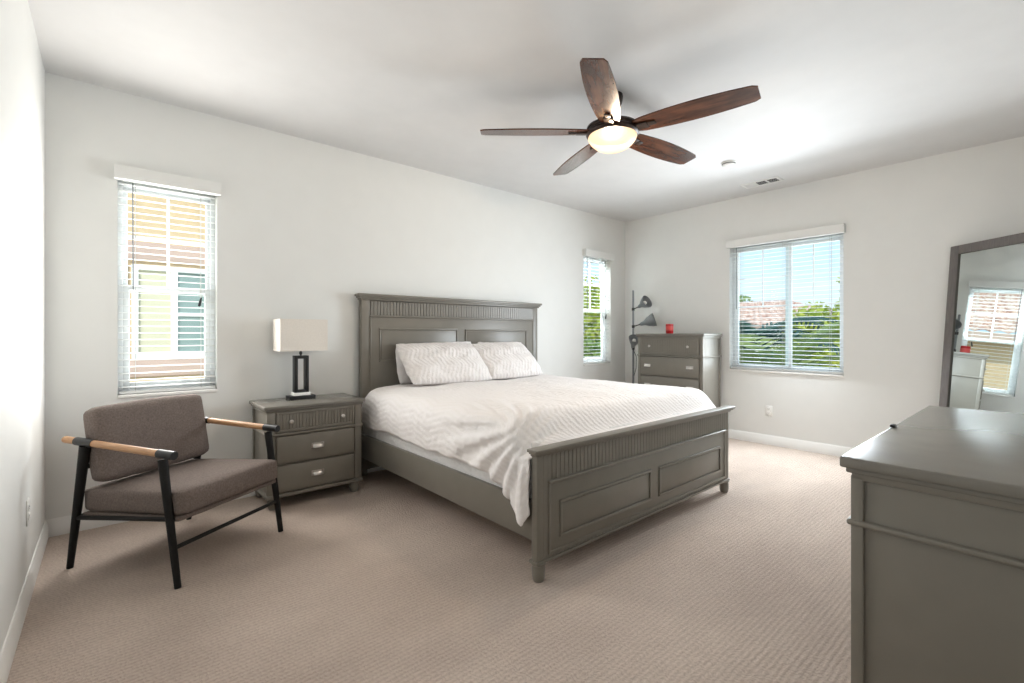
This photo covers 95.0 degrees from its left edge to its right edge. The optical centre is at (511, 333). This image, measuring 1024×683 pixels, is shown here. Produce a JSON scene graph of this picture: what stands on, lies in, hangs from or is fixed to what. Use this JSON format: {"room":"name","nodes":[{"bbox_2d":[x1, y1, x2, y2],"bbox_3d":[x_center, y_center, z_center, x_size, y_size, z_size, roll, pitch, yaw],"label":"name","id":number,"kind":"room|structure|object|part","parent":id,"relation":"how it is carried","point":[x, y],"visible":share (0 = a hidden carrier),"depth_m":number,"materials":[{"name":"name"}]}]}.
{"room":"bedroom","nodes":[
{"label":"bedroom","id":0,"kind":"room"},
{"bbox_2d":[0,0,44,652],"bbox_3d":[-0.965,-0.170,0.577,0.150,2.740,5.634,0,0,-41],"label":"wall","id":1,"kind":"structure","parent":0,"point":[22,72],"depth_m":1.94,"materials":[{"name":"paint"}]},
{"bbox_2d":[0,521,48,682],"bbox_3d":[-0.946,1.149,0.681,0.016,0.102,5.467,0,0,-41],"label":"baseboard","id":2,"kind":"structure","parent":1,"relation":"attached to","point":[10,644],"depth_m":1.92,"materials":[{"name":"white paint"}]},
{"bbox_2d":[26,497,29,526],"bbox_3d":[-2.210,0.814,2.142,0.009,0.116,0.072,0,0,-41],"label":"wall outlet","id":3,"kind":"object","parent":1,"relation":"attached to","point":[28,499],"visible":1,"depth_m":2.13,"materials":[{"name":"white plastic"}]},
{"bbox_2d":[45,72,624,519],"bbox_3d":[-0.642,-0.170,4.674,5.991,2.740,0.150,0,0,-41],"label":"wall","id":4,"kind":"structure","parent":0,"point":[303,227],"depth_m":3.56,"materials":[{"name":"paint"}]},
{"bbox_2d":[118,181,216,398],"bbox_3d":[-2.341,-0.288,3.201,0.540,1.403,0.161,0,0,-41],"label":"window","id":5,"kind":"structure","parent":4,"relation":"in","point":[126,308],"depth_m":3.19,"materials":[{"name":"white plastic"}]},
{"bbox_3d":[-2.380,-0.622,3.246,0.484,0.680,0.022,0,0,-41],"label":"sash","id":6,"kind":"part","parent":5,"relation":"part of","materials":[{"name":"white plastic"}]},
{"bbox_3d":[-2.364,0.024,3.228,0.484,0.687,0.024,0,0,-41],"label":"sash","id":7,"kind":"part","parent":5,"relation":"part of","materials":[{"name":"white plastic"}]},
{"bbox_3d":[-2.321,0.403,3.178,0.540,0.020,0.102,0,0,-41],"label":"sill","id":8,"kind":"part","parent":5,"relation":"part of","materials":[{"name":"white paint"}]},
{"bbox_2d":[114,163,221,393],"bbox_3d":[-2.298,-0.335,3.151,0.576,1.447,0.134,0,0,-41],"label":"window blind","id":9,"kind":"object","parent":5,"relation":"attached to","point":[121,172],"visible":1,"depth_m":3.15,"materials":[{"name":"white plastic"}]},
{"bbox_3d":[-2.460,-0.297,3.063,0.002,1.345,0.055,0,0,-41],"label":"ladder cord","id":10,"kind":"part","parent":9,"relation":"part of","materials":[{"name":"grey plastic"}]},
{"bbox_3d":[-2.324,0.380,3.181,0.528,0.018,0.052,0,0,-41],"label":"rail","id":11,"kind":"part","parent":9,"relation":"part of","materials":[{"name":"white plastic"}]},
{"bbox_3d":[-2.187,-0.297,3.298,0.002,1.345,0.055,0,0,-41],"label":"ladder cord","id":12,"kind":"part","parent":9,"relation":"part of","materials":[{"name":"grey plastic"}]},
{"bbox_2d":[45,467,383,536],"bbox_3d":[-0.588,1.149,4.611,5.691,0.102,0.016,0,0,-41],"label":"baseboard","id":13,"kind":"structure","parent":4,"relation":"attached to","point":[61,525],"depth_m":2.84,"materials":[{"name":"white paint"}]},
{"bbox_2d":[584,257,610,365],"bbox_3d":[1.066,-0.291,6.139,0.555,1.398,0.161,0,0,-41],"label":"window","id":14,"kind":"structure","parent":4,"relation":"in","point":[588,260],"depth_m":6.31,"materials":[{"name":"white plastic"}]},
{"bbox_3d":[1.027,-0.622,6.185,0.499,0.680,0.022,0,0,-41],"label":"sash","id":15,"kind":"part","parent":14,"relation":"part of","materials":[{"name":"white plastic"}]},
{"bbox_3d":[1.043,0.021,6.166,0.499,0.682,0.024,0,0,-41],"label":"sash","id":16,"kind":"part","parent":14,"relation":"part of","materials":[{"name":"white plastic"}]},
{"bbox_3d":[1.086,0.398,6.117,0.555,0.020,0.102,0,0,-41],"label":"sill","id":17,"kind":"part","parent":14,"relation":"part of","materials":[{"name":"white paint"}]},
{"bbox_2d":[583,249,614,363],"bbox_3d":[1.109,-0.337,6.090,0.591,1.442,0.134,0,0,-41],"label":"window blind","id":18,"kind":"object","parent":14,"relation":"attached to","point":[586,252],"visible":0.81,"depth_m":6.11,"materials":[{"name":"white plastic"}]},
{"bbox_3d":[1.084,0.375,6.119,0.543,0.018,0.052,0,0,-41],"label":"rail","id":19,"kind":"part","parent":18,"relation":"part of","materials":[{"name":"white plastic"}]},
{"bbox_3d":[1.226,-0.300,6.242,0.002,1.340,0.055,0,0,-41],"label":"ladder cord","id":20,"kind":"part","parent":18,"relation":"part of","materials":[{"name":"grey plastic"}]},
{"bbox_2d":[7,438,851,682],"bbox_3d":[1.198,1.240,2.541,5.991,0.080,5.784,0,0,-41],"label":"floor","id":21,"kind":"structure","parent":0,"point":[391,579],"depth_m":2.17,"materials":[{"name":"carpet"}]},
{"bbox_2d":[61,394,282,589],"bbox_3d":[-1.846,0.787,2.624,0.769,0.832,0.702,0,0,15],"label":"armchair","id":22,"kind":"object","parent":21,"relation":"on","point":[149,442],"visible":1,"depth_m":2.44,"materials":[{"name":"brown fabric"}]},
{"bbox_3d":[-2.206,0.883,2.384,0.146,0.638,0.047,0,0,15],"label":"leg","id":23,"kind":"part","parent":22,"relation":"part of","materials":[{"name":"black wood"}]},
{"bbox_3d":[-1.960,0.561,2.317,0.710,0.068,0.035,0,0,15],"label":"armrest","id":24,"kind":"part","parent":22,"relation":"part of","materials":[{"name":"brown wood"}]},
{"bbox_3d":[-1.921,0.910,2.305,0.622,0.077,0.022,0,0,15],"label":"rail","id":25,"kind":"part","parent":22,"relation":"part of","materials":[{"name":"black wood"}]},
{"bbox_2d":[83,394,208,481],"bbox_3d":[-2.058,0.572,2.683,0.183,0.402,0.621,0,0,15],"label":"cushion","id":26,"kind":"object","parent":22,"relation":"on","point":[177,423],"depth_m":2.58,"materials":[{"name":"brown fabric"}]},
{"bbox_3d":[-1.624,0.899,2.224,0.129,0.606,0.041,0,0,15],"label":"leg","id":27,"kind":"part","parent":22,"relation":"part of","materials":[{"name":"black wood"}]},
{"bbox_2d":[85,459,277,514],"bbox_3d":[-1.802,0.833,2.613,0.672,0.168,0.632,0,0,15],"label":"seat cushion","id":28,"kind":"object","parent":22,"relation":"on","point":[198,486],"depth_m":2.40,"materials":[{"name":"brown fabric"}]},
{"bbox_3d":[-1.787,0.561,2.948,0.710,0.068,0.035,0,0,15],"label":"armrest","id":29,"kind":"part","parent":22,"relation":"part of","materials":[{"name":"brown wood"}]},
{"bbox_3d":[-1.450,0.899,2.856,0.129,0.606,0.041,0,0,15],"label":"leg","id":30,"kind":"part","parent":22,"relation":"part of","materials":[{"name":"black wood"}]},
{"bbox_2d":[249,393,364,510],"bbox_3d":[-1.517,0.846,3.497,0.699,0.708,0.456,0,0,-41],"label":"nightstand","id":31,"kind":"object","parent":21,"relation":"on","point":[317,443],"visible":0.93,"depth_m":3.34,"materials":[{"name":"grey paint"}]},
{"bbox_2d":[273,319,327,399],"bbox_3d":[-1.601,0.193,3.552,0.338,0.598,0.188,0,0,-41],"label":"table lamp","id":32,"kind":"object","parent":31,"relation":"on","point":[300,335],"visible":1,"depth_m":3.50,"materials":[{"name":"beige fabric"}]},
{"bbox_3d":[-1.601,0.012,3.552,0.338,0.236,0.188,0,0,-41],"label":"lamp shade","id":33,"kind":"part","parent":32,"relation":"part of","materials":[{"name":"fabric"}]},
{"bbox_3d":[-1.601,0.305,3.552,0.102,0.277,0.060,0,0,-41],"label":"frame","id":34,"kind":"part","parent":32,"relation":"part of","materials":[{"name":"black metal"}]},
{"bbox_3d":[-1.526,0.690,3.507,0.671,0.016,0.429,0,0,-41],"label":"waist moulding","id":35,"kind":"part","parent":31,"relation":"part of","materials":[{"name":"grey paint"}]},
{"bbox_3d":[-1.526,1.106,3.507,0.671,0.026,0.428,0,0,-41],"label":"moulding","id":36,"kind":"part","parent":31,"relation":"part of","materials":[{"name":"grey paint"}]},
{"bbox_3d":[-1.395,0.796,3.354,0.539,0.183,0.032,0,0,-41],"label":"drawer","id":37,"kind":"part","parent":31,"relation":"part of","materials":[{"name":"grey paint"}]},
{"bbox_3d":[-1.396,0.608,3.356,0.539,0.135,0.028,0,0,-41],"label":"drawer","id":38,"kind":"part","parent":31,"relation":"part of","materials":[{"name":"grey paint"}]},
{"bbox_3d":[-1.395,0.992,3.354,0.539,0.180,0.032,0,0,-41],"label":"drawer","id":39,"kind":"part","parent":31,"relation":"part of","materials":[{"name":"grey paint"}]},
{"bbox_3d":[-1.376,0.987,3.333,0.086,0.033,0.024,0,0,-41],"label":"cup pull","id":40,"kind":"part","parent":31,"relation":"part of","materials":[{"name":"silver metal"}]},
{"bbox_3d":[-1.376,0.791,3.333,0.086,0.033,0.024,0,0,-41],"label":"cup pull","id":41,"kind":"part","parent":31,"relation":"part of","materials":[{"name":"silver metal"}]},
{"bbox_2d":[355,293,734,582],"bbox_3d":[0.195,0.432,3.764,2.178,1.536,2.382,0,0,-41],"label":"bed","id":42,"kind":"object","parent":21,"relation":"on","point":[586,489],"visible":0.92,"depth_m":2.97,"materials":[{"name":"grey paint"}]},
{"bbox_3d":[-0.836,0.099,4.294,0.810,0.292,0.025,0,0,-41],"label":"raised panel","id":43,"kind":"part","parent":42,"relation":"part of","materials":[{"name":"grey paint"}]},
{"bbox_3d":[-0.582,0.920,3.102,0.028,0.190,2.142,0,0,-41],"label":"rail","id":44,"kind":"part","parent":42,"relation":"part of","materials":[{"name":"grey paint"}]},
{"bbox_3d":[-0.508,0.431,4.621,2.043,1.438,0.062,0,0,-41],"label":"headboard","id":45,"kind":"part","parent":42,"relation":"part of","materials":[{"name":"grey paint"}]},
{"bbox_3d":[-0.494,-0.310,4.605,2.119,0.052,0.096,0,0,-41],"label":"crown","id":46,"kind":"part","parent":42,"relation":"part of","materials":[{"name":"grey paint"}]},
{"bbox_3d":[-0.486,0.374,4.602,1.911,1.060,0.036,0,0,-41],"label":"panel frame","id":47,"kind":"part","parent":42,"relation":"part of","materials":[{"name":"grey paint"}]},
{"bbox_3d":[-0.152,0.102,4.884,0.822,0.287,0.025,0,0,-41],"label":"raised panel","id":48,"kind":"part","parent":42,"relation":"part of","materials":[{"name":"grey paint"}]},
{"bbox_2d":[363,405,713,498],"bbox_3d":[0.152,0.747,3.746,1.916,0.404,2.095,0,0,-41],"label":"mattress","id":49,"kind":"object","parent":42,"relation":"on","point":[461,466],"visible":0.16,"depth_m":2.97,"materials":[{"name":"white fabric"}]},
{"bbox_2d":[361,374,715,525],"bbox_3d":[0.185,0.678,3.728,2.126,0.530,2.078,0,0,-41],"label":"bedspread","id":50,"kind":"object","parent":49,"relation":"on","point":[490,426],"visible":0.9,"depth_m":2.94,"materials":[{"name":"white fabric"}]},
{"bbox_2d":[395,341,470,383],"bbox_3d":[-0.682,0.258,4.312,0.829,0.360,0.132,0,0,-41],"label":"pillow","id":51,"kind":"object","parent":50,"relation":"on","point":[403,377],"visible":0.07,"depth_m":4.05,"materials":[{"name":"white fabric"}]},
{"bbox_2d":[396,343,491,384],"bbox_3d":[-0.584,0.261,4.121,0.818,0.352,0.362,0,0,-39],"label":"pillow","id":52,"kind":"object","parent":50,"relation":"on","point":[424,363],"visible":1,"depth_m":4.00,"materials":[{"name":"white fabric"}]},
{"bbox_2d":[472,342,542,378],"bbox_3d":[-0.044,0.260,4.622,0.703,0.349,0.362,0,0,-40],"label":"pillow","id":53,"kind":"object","parent":50,"relation":"on","point":[503,360],"visible":0.88,"depth_m":4.52,"materials":[{"name":"white fabric"}]},
{"bbox_3d":[0.869,0.845,2.914,2.013,0.514,0.038,0,0,-41],"label":"footboard","id":54,"kind":"part","parent":42,"relation":"part of","materials":[{"name":"grey paint"}]},
{"bbox_3d":[0.540,0.921,2.602,0.804,0.187,0.025,0,0,-41],"label":"raised panel","id":55,"kind":"part","parent":42,"relation":"part of","materials":[{"name":"grey paint"}]},
{"bbox_3d":[0.867,1.104,2.916,2.029,0.016,0.060,0,0,-41],"label":"moulding","id":56,"kind":"part","parent":42,"relation":"part of","materials":[{"name":"grey paint"}]},
{"bbox_3d":[0.882,0.572,2.899,2.085,0.040,0.070,0,0,-41],"label":"crown","id":57,"kind":"part","parent":42,"relation":"part of","materials":[{"name":"grey paint"}]},
{"bbox_3d":[0.881,0.898,2.902,1.870,0.361,0.036,0,0,-41],"label":"panel frame","id":58,"kind":"part","parent":42,"relation":"part of","materials":[{"name":"grey paint"}]},
{"bbox_3d":[1.221,0.921,3.189,0.815,0.187,0.025,0,0,-41],"label":"raised panel","id":59,"kind":"part","parent":42,"relation":"part of","materials":[{"name":"grey paint"}]},
{"bbox_2d":[629,290,656,383],"bbox_3d":[1.657,0.318,6.063,0.418,1.764,0.332,0,0,-10],"label":"floor lamp","id":60,"kind":"object","parent":21,"relation":"on","point":[645,302],"visible":0.84,"depth_m":6.03,"materials":[{"name":"grey metal"}]},
{"bbox_2d":[635,334,722,407],"bbox_3d":[1.966,0.600,5.578,0.456,1.200,0.879,0,0,-41],"label":"dresser","id":61,"kind":"object","parent":21,"relation":"on","point":[679,360],"visible":0.56,"depth_m":5.36,"materials":[{"name":"grey paint"}]},
{"bbox_2d":[666,324,673,332],"bbox_3d":[1.885,-0.057,5.608,0.090,0.113,0.090,0,0,-41],"label":"candle jar","id":62,"kind":"object","parent":61,"relation":"on","point":[669,327],"visible":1,"depth_m":5.57,"materials":[{"name":"red glass"}]},
{"bbox_3d":[1.823,0.618,5.455,0.032,0.215,0.745,0,0,-41],"label":"drawer","id":63,"kind":"part","parent":61,"relation":"part of","materials":[{"name":"grey paint"}]},
{"bbox_3d":[1.823,0.387,5.455,0.032,0.217,0.745,0,0,-41],"label":"drawer","id":64,"kind":"part","parent":61,"relation":"part of","materials":[{"name":"grey paint"}]},
{"bbox_3d":[1.825,0.150,5.457,0.028,0.190,0.745,0,0,-41],"label":"drawer","id":65,"kind":"part","parent":61,"relation":"part of","materials":[{"name":"grey paint"}]},
{"bbox_3d":[1.976,0.262,5.587,0.429,0.016,0.851,0,0,-41],"label":"waist moulding","id":66,"kind":"part","parent":61,"relation":"part of","materials":[{"name":"grey paint"}]},
{"bbox_2d":[840,406,1023,682],"bbox_3d":[1.639,0.775,1.629,1.444,0.850,0.511,0,0,-41],"label":"dresser","id":67,"kind":"object","parent":21,"relation":"on","point":[936,520],"visible":0.99,"depth_m":1.23,"materials":[{"name":"grey paint"}]},
{"bbox_3d":[1.648,0.536,1.618,1.416,0.016,0.484,0,0,-41],"label":"waist moulding","id":68,"kind":"part","parent":67,"relation":"part of","materials":[{"name":"grey paint"}]},
{"bbox_2d":[939,232,1023,413],"bbox_3d":[3.631,0.236,3.545,0.174,1.931,0.800,0,0,0],"label":"floor mirror","id":69,"kind":"object","parent":21,"relation":"on","point":[983,357],"visible":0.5,"depth_m":3.61,"materials":[{"name":"grey wood"}]},
{"bbox_2d":[28,0,1023,221],"bbox_3d":[1.198,-1.600,2.541,5.991,0.120,5.784,0,0,-41],"label":"ceiling","id":70,"kind":"structure","parent":0,"point":[845,86],"depth_m":2.82,"materials":[{"name":"paint"}]},
{"bbox_2d":[480,58,760,175],"bbox_3d":[0.698,-1.359,3.053,1.610,0.359,1.646,0,0,-41],"label":"ceiling fan","id":71,"kind":"object","parent":70,"relation":"hanging from","point":[611,133],"visible":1,"depth_m":2.87,"materials":[{"name":"brown wood"}]},
{"bbox_3d":[0.148,-1.304,3.036,0.702,0.041,0.174,0,0,0],"label":"blade","id":72,"kind":"part","parent":71,"relation":"part of","materials":[{"name":"brown wood"}]},
{"bbox_3d":[0.496,-1.304,3.512,0.174,0.041,0.702,0,0,-18],"label":"blade","id":73,"kind":"part","parent":71,"relation":"part of","materials":[{"name":"brown wood"}]},
{"bbox_3d":[0.493,-1.304,2.559,0.174,0.041,0.702,0,0,18],"label":"blade","id":74,"kind":"part","parent":71,"relation":"part of","materials":[{"name":"brown wood"}]},
{"bbox_3d":[0.649,-1.228,3.035,0.310,0.096,0.310,0,0,-41],"label":"lamp shade","id":75,"kind":"part","parent":71,"relation":"part of","materials":[{"name":"white glass"}]},
{"bbox_3d":[1.055,-1.304,3.329,0.702,0.041,0.174,0,0,-36],"label":"blade","id":76,"kind":"part","parent":71,"relation":"part of","materials":[{"name":"brown wood"}]},
{"bbox_3d":[1.054,-1.304,2.740,0.702,0.041,0.174,0,0,36],"label":"blade","id":77,"kind":"part","parent":71,"relation":"part of","materials":[{"name":"brown wood"}]},
{"bbox_2d":[721,160,736,167],"bbox_3d":[1.953,-1.521,4.221,0.124,0.038,0.124,0,0,-41],"label":"smoke detector","id":78,"kind":"object","parent":70,"relation":"attached to","point":[729,163],"visible":1,"depth_m":4.19,"materials":[{"name":"white plastic"}]},
{"bbox_2d":[740,176,783,188],"bbox_3d":[2.543,-1.534,4.776,0.170,0.011,0.356,0,0,-41],"label":"ceiling vent","id":79,"kind":"object","parent":70,"relation":"in","point":[771,180],"visible":1,"depth_m":4.78,"materials":[{"name":"white metal"}]},
{"bbox_2d":[625,136,1023,447],"bbox_3d":[2.984,-0.170,4.941,0.150,2.740,4.184,0,0,-41],"label":"wall","id":80,"kind":"structure","parent":0,"point":[903,221],"depth_m":4.47,"materials":[{"name":"paint"}]},
{"bbox_2d":[765,405,771,416],"bbox_3d":[2.773,0.837,5.064,0.009,0.116,0.072,0,0,-41],"label":"wall outlet","id":81,"kind":"object","parent":80,"relation":"attached to","point":[768,409],"visible":1,"depth_m":5.07,"materials":[{"name":"white plastic"}]},
{"bbox_2d":[729,233,842,376],"bbox_3d":[2.912,-0.283,5.015,0.161,1.413,1.102,0,0,-41],"label":"window","id":82,"kind":"structure","parent":80,"relation":"in","point":[788,308],"depth_m":5.03,"materials":[{"name":"white plastic"}]},
{"bbox_3d":[2.790,-0.292,5.212,0.022,1.335,0.586,0,0,-41],"label":"sliding sash","id":83,"kind":"part","parent":82,"relation":"part of","materials":[{"name":"white plastic"}]},
{"bbox_2d":[725,223,845,373],"bbox_3d":[2.862,-0.330,4.972,0.134,1.457,1.138,0,0,-41],"label":"window blind","id":84,"kind":"object","parent":82,"relation":"attached to","point":[837,228],"visible":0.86,"depth_m":4.90,"materials":[{"name":"white plastic"}]},
{"bbox_3d":[2.892,0.390,4.998,0.052,0.018,1.090,0,0,-41],"label":"rail","id":85,"kind":"part","parent":84,"relation":"part of","materials":[{"name":"white plastic"}]},
{"bbox_3d":[3.173,-0.292,4.672,0.055,1.355,0.002,0,0,-41],"label":"ladder cord","id":86,"kind":"part","parent":84,"relation":"part of","materials":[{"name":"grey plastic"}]},
{"bbox_3d":[3.159,-0.608,4.633,0.007,0.724,0.002,0,0,-41],"label":"lift cord","id":87,"kind":"part","parent":84,"relation":"part of","materials":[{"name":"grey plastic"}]},
{"bbox_3d":[2.889,0.413,4.996,0.102,0.020,1.102,0,0,-41],"label":"sill","id":88,"kind":"part","parent":82,"relation":"part of","materials":[{"name":"white paint"}]},
{"bbox_3d":[3.127,-0.292,4.862,0.022,1.335,0.528,0,0,-41],"label":"fixed sash","id":89,"kind":"part","parent":82,"relation":"part of","materials":[{"name":"white plastic"}]},
{"bbox_2d":[728,429,853,456],"bbox_3d":[2.878,1.149,4.937,0.016,0.102,4.017,0,0,-41],"label":"baseboard","id":90,"kind":"structure","parent":80,"relation":"attached to","point":[834,450],"depth_m":4.90,"materials":[{"name":"white paint"}]},
{"label":"outside","id":91,"kind":"structure","parent":0,"visible":0},
{"bbox_3d":[2.081,4.500,28.208,100.000,0.200,120.000,0,0,-41],"label":"ground","id":92,"kind":"structure","parent":91,"visible":0},
{"bbox_2d":[128,193,204,381],"bbox_3d":[-6.451,0.540,8.665,10.250,7.721,6.450,0,0,-41],"label":"house","id":93,"kind":"structure","parent":92,"relation":"on","point":[183,312],"depth_m":6.43,"materials":[{"name":"beige paint"}]},
{"bbox_2d":[138,270,170,353],"bbox_3d":[-4.857,-0.300,6.365,0.360,1.160,0.008,0,0,-41],"label":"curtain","id":94,"kind":"object","parent":93,"relation":"hanging from","point":[159,318],"depth_m":6.36,"materials":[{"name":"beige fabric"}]},
{"bbox_3d":[-5.894,-1.100,5.455,6.200,0.240,0.080,0,0,-41],"label":"belt moulding","id":95,"kind":"part","parent":93,"relation":"part of","materials":[{"name":"beige"}]},
{"bbox_3d":[-4.501,-0.300,6.672,0.420,1.160,0.008,0,0,-41],"label":"pane","id":96,"kind":"part","parent":93,"relation":"part of","materials":[{"name":"grey"}]},
{"bbox_2d":[584,275,600,351],"bbox_3d":[2.584,1.276,14.024,3.329,6.256,3.014,0,0,-41],"label":"tree","id":97,"kind":"object","parent":92,"relation":"on","point":[588,324],"visible":0.1,"depth_m":13.59,"materials":[{"name":"green plant"}]},
{"bbox_2d":[584,337,600,357],"bbox_3d":[1.977,2.246,11.417,1.395,4.314,2.102,0,0,2],"label":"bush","id":98,"kind":"object","parent":92,"relation":"on","point":[591,342],"visible":0.15,"depth_m":11.58,"materials":[{"name":"green plant"}]},
{"bbox_2d":[739,295,751,301],"bbox_3d":[14.169,0.719,32.582,3.256,7.370,4.872,0,0,-41],"label":"tree","id":99,"kind":"object","parent":92,"relation":"on","point":[741,298],"visible":0.02,"depth_m":31.16,"materials":[{"name":"green plant"}]},
{"bbox_2d":[739,300,830,357],"bbox_3d":[11.934,1.403,22.510,8.521,5.993,11.300,0,0,-41],"label":"house","id":100,"kind":"structure","parent":92,"relation":"on","point":[758,315],"depth_m":20.16,"materials":[{"name":"paint"}]},
{"bbox_2d":[739,321,839,365],"bbox_3d":[3.730,2.105,6.765,2.121,4.596,2.153,0,0,0],"label":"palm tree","id":101,"kind":"object","parent":92,"relation":"on","point":[822,333],"visible":0.34,"depth_m":6.43,"materials":[{"name":"green plant"}]},
{"bbox_2d":[739,317,839,365],"bbox_3d":[4.092,2.057,8.445,3.542,4.691,3.545,0,0,-41],"label":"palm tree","id":102,"kind":"object","parent":92,"relation":"on","point":[744,327],"visible":0.21,"depth_m":7.79,"materials":[{"name":"green plant"}]},
{"bbox_2d":[782,297,839,367],"bbox_3d":[8.256,1.642,11.692,2.464,5.524,2.929,0,0,-41],"label":"tree","id":103,"kind":"object","parent":92,"relation":"on","point":[820,311],"visible":0.1,"depth_m":11.80,"materials":[{"name":"green plant"}]}
]}

